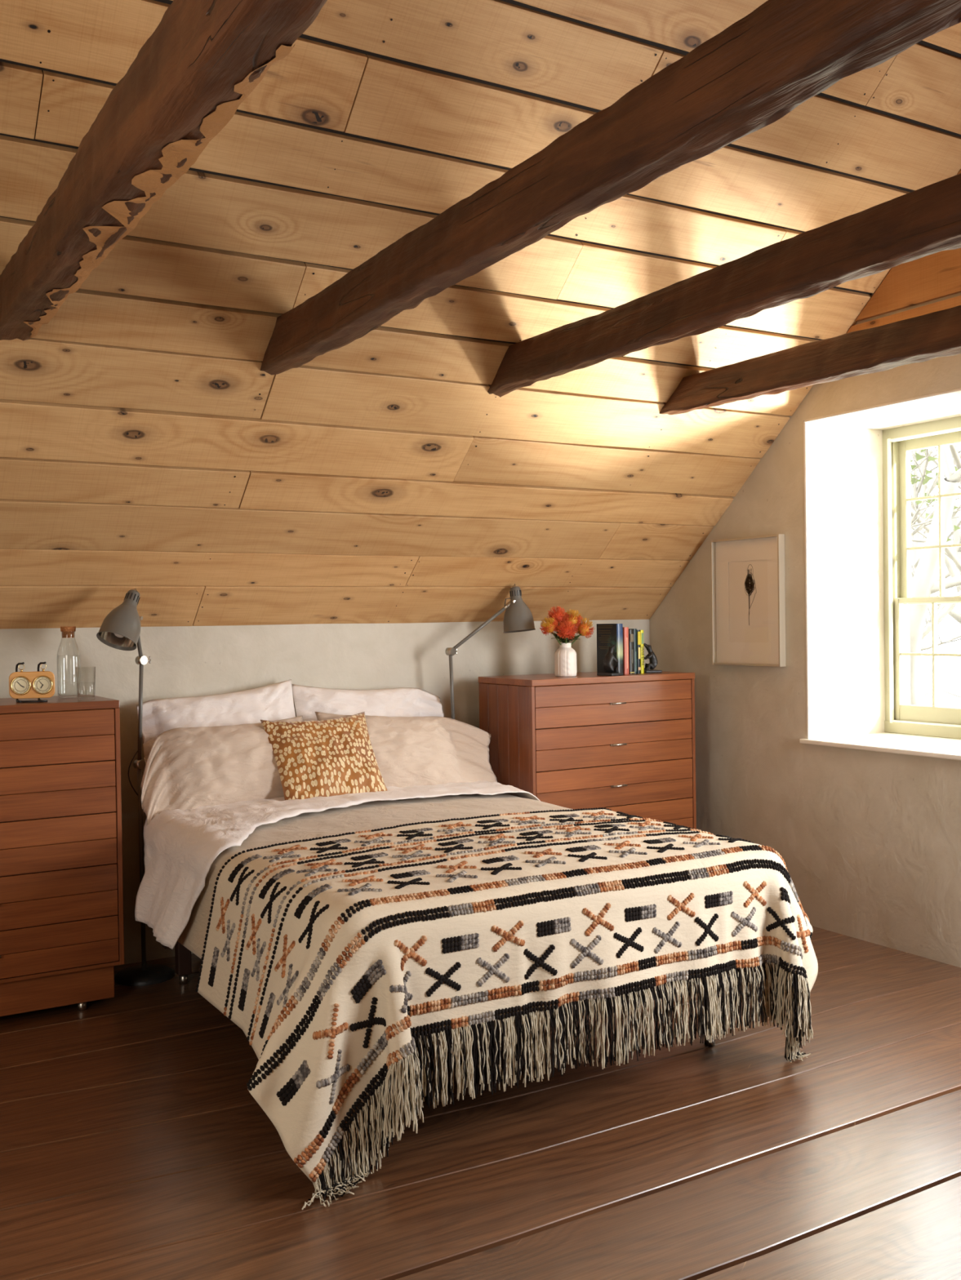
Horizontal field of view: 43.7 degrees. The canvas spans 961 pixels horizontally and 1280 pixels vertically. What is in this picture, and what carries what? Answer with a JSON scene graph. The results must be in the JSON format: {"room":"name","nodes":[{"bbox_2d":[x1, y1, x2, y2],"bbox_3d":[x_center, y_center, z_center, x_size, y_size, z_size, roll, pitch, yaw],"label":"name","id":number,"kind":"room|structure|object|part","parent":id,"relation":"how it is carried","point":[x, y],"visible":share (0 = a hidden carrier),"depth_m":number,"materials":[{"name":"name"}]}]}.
{"room":"bedroom","nodes":[
{"label":"bedroom","id":0,"kind":"room"},
{"bbox_2d":[0,619,649,965],"bbox_3d":[-1.217,0.607,5.090,5.698,1.568,0.300,-1,1,-31],"label":"wall","id":1,"kind":"structure","parent":0,"point":[187,661],"depth_m":5.07,"materials":[{"name":"paint"}]},
{"bbox_2d":[0,0,960,628],"bbox_3d":[0.134,-1.324,2.308,5.248,2.757,6.122,-1,1,-31],"label":"ceiling","id":2,"kind":"structure","parent":0,"point":[146,446],"depth_m":4.17,"materials":[{"name":"beige wood"}]},
{"bbox_2d":[0,0,327,340],"bbox_3d":[-0.489,-0.970,2.048,0.131,0.170,3.730,-1,1,-30],"label":"ceiling beam","id":3,"kind":"structure","parent":2,"relation":"attached to","point":[203,59],"depth_m":2.20,"materials":[{"name":"brown wood"}]},
{"bbox_2d":[260,0,960,375],"bbox_3d":[0.217,-0.970,2.480,0.105,0.170,3.750,-1,1,-30],"label":"ceiling beam","id":4,"kind":"structure","parent":2,"relation":"attached to","point":[743,79],"depth_m":2.28,"materials":[{"name":"brown wood"}]},
{"bbox_2d":[487,173,960,397],"bbox_3d":[0.989,-0.986,2.939,0.089,0.164,3.746,-1,1,-30],"label":"ceiling beam","id":5,"kind":"structure","parent":2,"relation":"attached to","point":[926,220],"depth_m":3.28,"materials":[{"name":"brown wood"}]},
{"bbox_2d":[659,305,960,414],"bbox_3d":[1.799,-0.988,3.430,0.115,0.158,3.771,-1,1,-34],"label":"ceiling beam","id":6,"kind":"structure","parent":2,"relation":"attached to","point":[922,338],"depth_m":4.23,"materials":[{"name":"brown wood"}]},
{"bbox_2d":[0,925,960,1279],"bbox_3d":[0.359,1.356,2.575,5.798,0.100,6.241,-1,1,-31],"label":"floor","id":7,"kind":"structure","parent":0,"point":[135,1144],"depth_m":3.01,"materials":[{"name":"brown wood"}]},
{"bbox_2d":[0,694,124,1017],"bbox_3d":[-1.770,0.767,4.209,0.905,1.091,0.466,-1,1,-31],"label":"dresser","id":8,"kind":"object","parent":7,"relation":"on","point":[62,927],"visible":1,"depth_m":4.15,"materials":[{"name":"brown wood"}]},
{"bbox_2d":[8,662,55,702],"bbox_3d":[-1.574,0.147,4.207,0.150,0.141,0.055,-1,1,-17],"label":"clock","id":9,"kind":"object","parent":8,"relation":"on","point":[37,684],"visible":1,"depth_m":4.19,"materials":[{"name":"brown wood"}]},
{"bbox_3d":[-1.720,0.342,4.109,0.861,0.172,0.184,-1,1,-31],"label":"drawer","id":10,"kind":"part","parent":8,"relation":"part of","materials":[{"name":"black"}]},
{"bbox_3d":[-1.663,1.157,4.045,0.873,0.012,0.022,-1,1,-31],"label":"rail","id":11,"kind":"part","parent":8,"relation":"part of","materials":[{"name":"brown wood"}]},
{"bbox_2d":[56,626,81,697],"bbox_3d":[-1.517,0.081,4.417,0.084,0.261,0.084,-1,1,-31],"label":"carafe","id":12,"kind":"object","parent":8,"relation":"on","point":[66,631],"visible":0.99,"depth_m":4.40,"materials":[{"name":"clear glass"}]},
{"bbox_2d":[75,666,95,700],"bbox_3d":[-1.412,0.155,4.288,0.070,0.118,0.070,-1,1,-31],"label":"tumbler","id":13,"kind":"object","parent":8,"relation":"on","point":[81,667],"visible":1,"depth_m":4.28,"materials":[{"name":"clear glass"}]},
{"bbox_2d":[96,588,174,986],"bbox_3d":[-1.328,0.554,4.533,0.226,1.494,0.374,-1,1,17],"label":"reading lamp","id":14,"kind":"object","parent":7,"relation":"on","point":[120,629],"visible":1,"depth_m":4.54,"materials":[{"name":"grey metal"}]},
{"bbox_3d":[-1.325,-0.073,4.410,0.171,0.228,0.156,-1,1,-31],"label":"lamp shade","id":15,"kind":"part","parent":14,"relation":"part of","materials":[{"name":"grey metal"}]},
{"bbox_3d":[-1.327,-0.035,4.417,0.052,0.052,0.051,-1,1,-31],"label":"bulb","id":16,"kind":"part","parent":14,"relation":"part of","materials":[{"name":"white glass"}]},
{"bbox_3d":[-1.300,-0.004,4.552,0.016,0.169,0.076,-1,1,4],"label":"arm","id":17,"kind":"part","parent":14,"relation":"part of","materials":[{"name":"grey metal"}]},
{"bbox_2d":[162,797,775,1127],"bbox_3d":[-0.157,0.989,4.154,1.474,0.600,1.834,-1,1,-31],"label":"bed","id":18,"kind":"object","parent":7,"relation":"on","point":[183,966],"visible":0.09,"depth_m":3.78,"materials":[{"name":"brown wood"}]},
{"bbox_3d":[-1.125,1.171,4.530,0.050,0.185,0.050,-1,1,-31],"label":"leg","id":19,"kind":"part","parent":18,"relation":"part of","materials":[{"name":"brown wood"}]},
{"bbox_2d":[140,715,302,825],"bbox_3d":[-0.973,0.581,4.623,0.714,0.531,0.258,-2,1,-37],"label":"pillow","id":20,"kind":"object","parent":18,"relation":"on","point":[185,768],"visible":0.73,"depth_m":4.52,"materials":[{"name":"fabric"}]},
{"bbox_3d":[-0.657,0.925,4.909,1.300,0.480,0.025,-1,1,-31],"label":"headboard","id":21,"kind":"part","parent":18,"relation":"part of","materials":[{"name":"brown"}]},
{"bbox_2d":[260,711,387,801],"bbox_3d":[-0.603,0.482,4.721,0.460,0.364,0.260,-1,1,-32],"label":"cushion","id":22,"kind":"object","parent":18,"relation":"on","point":[335,757],"visible":0.81,"depth_m":4.67,"materials":[{"name":"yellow fabric"}]},
{"bbox_2d":[177,794,573,958],"bbox_3d":[-0.100,0.803,3.986,1.713,0.342,1.501,-1,1,-31],"label":"duvet","id":23,"kind":"object","parent":18,"relation":"on","point":[369,815],"visible":0.24,"depth_m":4.26,"materials":[{"name":"beige fabric"}]},
{"bbox_2d":[134,780,539,949],"bbox_3d":[-0.460,0.778,4.534,1.694,0.374,0.990,-1,1,-31],"label":"sheet","id":24,"kind":"object","parent":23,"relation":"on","point":[181,847],"visible":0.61,"depth_m":4.14,"materials":[{"name":"white fabric"}]},
{"bbox_2d":[136,679,295,762],"bbox_3d":[-1.027,0.417,4.857,0.703,0.492,0.226,-1,1,-26],"label":"pillow","id":25,"kind":"object","parent":24,"relation":"on","point":[273,702],"visible":0.27,"depth_m":4.82,"materials":[{"name":"fabric"}]},
{"bbox_2d":[291,684,444,720],"bbox_3d":[-0.469,0.419,5.179,0.736,0.481,0.211,-1,1,-31],"label":"pillow","id":26,"kind":"object","parent":24,"relation":"on","point":[405,701],"visible":0.34,"depth_m":5.15,"materials":[{"name":"fabric"}]},
{"bbox_2d":[315,711,497,795],"bbox_3d":[-0.296,0.506,5.027,0.814,0.440,0.254,-1,1,-26],"label":"pillow","id":27,"kind":"object","parent":24,"relation":"on","point":[430,750],"visible":0.52,"depth_m":4.99,"materials":[{"name":"fabric"}]},
{"bbox_2d":[195,807,817,1209],"bbox_3d":[0.096,0.951,3.610,1.897,0.679,1.028,-1,1,-31],"label":"throw blanket","id":28,"kind":"object","parent":23,"relation":"on","point":[331,955],"visible":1,"depth_m":3.24,"materials":[{"name":"beige fabric"}]},
{"bbox_3d":[-0.195,1.035,4.146,1.330,0.070,1.750,-1,1,-31],"label":"frame","id":29,"kind":"part","parent":18,"relation":"part of","materials":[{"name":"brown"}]},
{"bbox_3d":[0.724,1.154,3.793,0.050,0.185,0.050,-1,1,-31],"label":"leg","id":30,"kind":"part","parent":18,"relation":"part of","materials":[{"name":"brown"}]},
{"bbox_2d":[444,583,535,719],"bbox_3d":[0.013,0.507,5.423,0.501,1.520,0.225,-1,1,-26],"label":"reading lamp","id":31,"kind":"object","parent":7,"relation":"on","point":[517,617],"visible":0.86,"depth_m":5.41,"materials":[{"name":"grey metal"}]},
{"bbox_3d":[0.005,-0.060,5.394,0.324,0.229,0.016,-1,1,-27],"label":"arm","id":32,"kind":"part","parent":31,"relation":"part of","materials":[{"name":"grey metal"}]},
{"bbox_3d":[0.176,-0.139,5.460,0.149,0.212,0.148,-1,1,-31],"label":"lamp shade","id":33,"kind":"part","parent":31,"relation":"part of","materials":[{"name":"grey metal"}]},
{"bbox_2d":[478,671,696,829],"bbox_3d":[0.504,0.709,5.526,0.905,1.099,0.466,-1,1,-31],"label":"dresser","id":34,"kind":"object","parent":7,"relation":"on","point":[624,743],"visible":0.5,"depth_m":5.33,"materials":[{"name":"brown wood"}]},
{"bbox_2d":[554,642,576,676],"bbox_3d":[0.383,0.088,5.387,0.100,0.150,0.099,-1,1,-31],"label":"vase","id":35,"kind":"object","parent":34,"relation":"on","point":[565,657],"visible":1,"depth_m":5.35,"materials":[{"name":"white ceramic"}]},
{"bbox_2d":[539,616,572,644],"bbox_3d":[0.330,0.005,5.358,0.152,0.219,0.084,-2,1,-44],"label":"flower","id":36,"kind":"object","parent":35,"relation":"in","point":[549,626],"visible":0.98,"depth_m":5.32,"materials":[{"name":"orange plant"}]},
{"bbox_2d":[546,605,566,643],"bbox_3d":[0.351,-0.020,5.388,0.103,0.268,0.095,-1,1,-31],"label":"flower","id":37,"kind":"object","parent":35,"relation":"in","point":[558,615],"visible":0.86,"depth_m":5.37,"materials":[{"name":"orange plant"}]},
{"bbox_2d":[555,619,577,644],"bbox_3d":[0.386,0.012,5.336,0.102,0.205,0.110,-1,1,-9],"label":"flower","id":38,"kind":"object","parent":35,"relation":"in","point":[567,631],"visible":1,"depth_m":5.31,"materials":[{"name":"orange plant"}]},
{"bbox_2d":[557,608,582,643],"bbox_3d":[0.403,-0.014,5.397,0.121,0.253,0.092,-1,1,-31],"label":"flower","id":39,"kind":"object","parent":35,"relation":"in","point":[571,616],"visible":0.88,"depth_m":5.38,"materials":[{"name":"orange plant"}]},
{"bbox_2d":[560,617,594,644],"bbox_3d":[0.434,0.004,5.405,0.170,0.216,0.100,-1,1,-5],"label":"flower","id":40,"kind":"object","parent":35,"relation":"in","point":[584,628],"visible":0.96,"depth_m":5.39,"materials":[{"name":"orange plant"}]},
{"bbox_2d":[596,623,622,673],"bbox_3d":[0.599,0.041,5.540,0.034,0.233,0.159,-1,1,-31],"label":"book","id":41,"kind":"object","parent":34,"relation":"on","point":[608,635],"visible":0.82,"depth_m":5.51,"materials":[{"name":"black paper"}]},
{"bbox_2d":[596,644,623,675],"bbox_3d":[0.583,0.091,5.396,0.080,0.139,0.090,-2,1,-43],"label":"bookend","id":42,"kind":"object","parent":34,"relation":"on","point":[607,665],"visible":1,"depth_m":5.38,"materials":[{"name":"grey metal"}]},
{"bbox_3d":[0.554,0.281,5.426,0.861,0.172,0.184,-1,1,-31],"label":"drawer","id":43,"kind":"part","parent":34,"relation":"part of","materials":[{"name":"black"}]},
{"bbox_3d":[0.612,0.282,5.329,0.076,0.009,0.022,-1,1,-31],"label":"handle","id":44,"kind":"part","parent":34,"relation":"part of","materials":[{"name":"silver metal"}]},
{"bbox_3d":[0.617,0.649,5.335,0.076,0.009,0.022,-1,1,-31],"label":"handle","id":45,"kind":"part","parent":34,"relation":"part of","materials":[{"name":"silver metal"}]},
{"bbox_3d":[0.615,0.466,5.332,0.076,0.009,0.022,-1,1,-31],"label":"handle","id":46,"kind":"part","parent":34,"relation":"part of","materials":[{"name":"silver metal"}]},
{"bbox_2d":[622,626,628,674],"bbox_3d":[0.633,0.049,5.563,0.027,0.216,0.155,-1,1,-31],"label":"book","id":47,"kind":"object","parent":34,"relation":"on","point":[625,629],"visible":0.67,"depth_m":5.50,"materials":[{"name":"red paper"}]},
{"bbox_2d":[628,629,634,674],"bbox_3d":[0.658,0.054,5.577,0.027,0.205,0.155,-1,1,-31],"label":"book","id":48,"kind":"object","parent":34,"relation":"on","point":[630,631],"visible":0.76,"depth_m":5.51,"materials":[{"name":"black paper"}]},
{"bbox_2d":[628,628,636,674],"bbox_3d":[0.677,0.052,5.592,0.019,0.208,0.154,-1,1,-31],"label":"book","id":49,"kind":"object","parent":34,"relation":"on","point":[634,629],"visible":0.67,"depth_m":5.53,"materials":[{"name":"teal paper"}]},
{"bbox_2d":[636,629,640,673],"bbox_3d":[0.695,0.054,5.601,0.017,0.203,0.153,-1,1,-31],"label":"book","id":50,"kind":"object","parent":34,"relation":"on","point":[638,638],"visible":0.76,"depth_m":5.54,"materials":[{"name":"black paper"}]},
{"bbox_2d":[640,630,644,673],"bbox_3d":[0.711,0.054,5.608,0.019,0.202,0.154,-1,1,-31],"label":"book","id":51,"kind":"object","parent":34,"relation":"on","point":[642,655],"visible":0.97,"depth_m":5.54,"materials":[{"name":"yellow paper"}]},
{"bbox_2d":[643,643,662,673],"bbox_3d":[0.801,0.084,5.636,0.080,0.139,0.090,-1,1,-11],"label":"bookend","id":52,"kind":"object","parent":34,"relation":"on","point":[649,668],"visible":0.87,"depth_m":5.62,"materials":[{"name":"grey metal"}]},
{"bbox_2d":[648,168,960,967],"bbox_3d":[2.625,-0.846,3.773,0.652,4.400,6.481,-1,1,-31],"label":"wall","id":53,"kind":"structure","parent":0,"point":[868,842],"depth_m":5.18,"materials":[{"name":"paint"}]},
{"bbox_2d":[710,533,786,666],"bbox_3d":[1.226,-0.177,5.514,0.036,0.590,0.448,-1,1,-31],"label":"framed drawing","id":54,"kind":"object","parent":53,"relation":"attached to","point":[748,592],"visible":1,"depth_m":5.52,"materials":[{"name":"beige paper"}]},
{"bbox_3d":[1.114,-0.178,5.703,0.036,0.590,0.010,-1,1,-31],"label":"frame","id":55,"kind":"part","parent":54,"relation":"part of","materials":[{"name":"white wood"}]},
{"bbox_3d":[1.222,-0.467,5.510,0.036,0.010,0.428,-1,1,-31],"label":"frame","id":56,"kind":"part","parent":54,"relation":"part of","materials":[{"name":"white wood"}]},
{"bbox_3d":[1.230,0.113,5.519,0.036,0.010,0.428,-1,1,-31],"label":"frame","id":57,"kind":"part","parent":54,"relation":"part of","materials":[{"name":"beige wood"}]},
{"bbox_3d":[1.338,-0.176,5.326,0.036,0.590,0.010,-1,1,-31],"label":"frame","id":58,"kind":"part","parent":54,"relation":"part of","materials":[{"name":"white wood"}]},
{"bbox_2d":[799,732,960,760],"bbox_3d":[1.859,0.440,4.971,0.514,0.020,0.949,-1,1,-31],"label":"window sill","id":59,"kind":"structure","parent":53,"relation":"attached to","point":[892,743],"depth_m":5.01,"materials":[{"name":"white paint"}]},
{"bbox_2d":[803,387,960,738],"bbox_3d":[1.858,-0.266,4.965,0.493,1.392,0.909,-1,1,-31],"label":"window recess","id":60,"kind":"object","parent":53,"relation":"in","point":[842,451],"depth_m":5.32,"materials":[{"name":"white paint"}]},
{"bbox_2d":[882,416,960,739],"bbox_3d":[2.120,-0.277,5.121,0.143,1.401,0.947,-1,1,-31],"label":"window","id":61,"kind":"structure","parent":53,"relation":"in","point":[901,717],"depth_m":5.42,"materials":[{"name":"beige paint"}]},
{"bbox_3d":[2.097,0.090,5.110,0.035,0.558,0.787,-1,1,-31],"label":"sash","id":62,"kind":"part","parent":61,"relation":"part of","materials":[{"name":"beige paint"}]},
{"bbox_3d":[2.120,-0.532,5.119,0.035,0.746,0.787,-1,1,-31],"label":"sash","id":63,"kind":"part","parent":61,"relation":"part of","materials":[{"name":"beige paint"}]},
{"label":"outside","id":64,"kind":"structure","parent":0,"visible":0},
{"bbox_2d":[924,669,960,707],"bbox_3d":[55.604,1.749,33.176,120.000,3.632,120.000,-1,1,-31],"label":"ground","id":65,"kind":"structure","parent":64,"point":[948,682],"depth_m":72.47,"materials":[{"name":"white plant"}]},
{"bbox_2d":[909,444,960,707],"bbox_3d":[4.602,-0.716,14.795,7.685,9.820,9.592,0,1,29],"label":"bare tree","id":66,"kind":"object","parent":65,"relation":"on","point":[922,584],"visible":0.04,"depth_m":12.05,"materials":[{"name":"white plant"}]},
{"bbox_2d":[910,444,960,624],"bbox_3d":[6.952,-2.783,19.895,11.449,13.199,11.061,-1,1,-12],"label":"bare tree","id":67,"kind":"object","parent":65,"relation":"on","point":[955,555],"visible":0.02,"depth_m":19.29,"materials":[{"name":"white plant"}]},
{"bbox_2d":[910,444,960,704],"bbox_3d":[15.476,-6.012,41.055,11.547,16.578,13.306,-1,1,-31],"label":"bare tree","id":68,"kind":"object","parent":65,"relation":"on","point":[915,554],"visible":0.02,"depth_m":41.01,"materials":[{"name":"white plant"}]}
]}

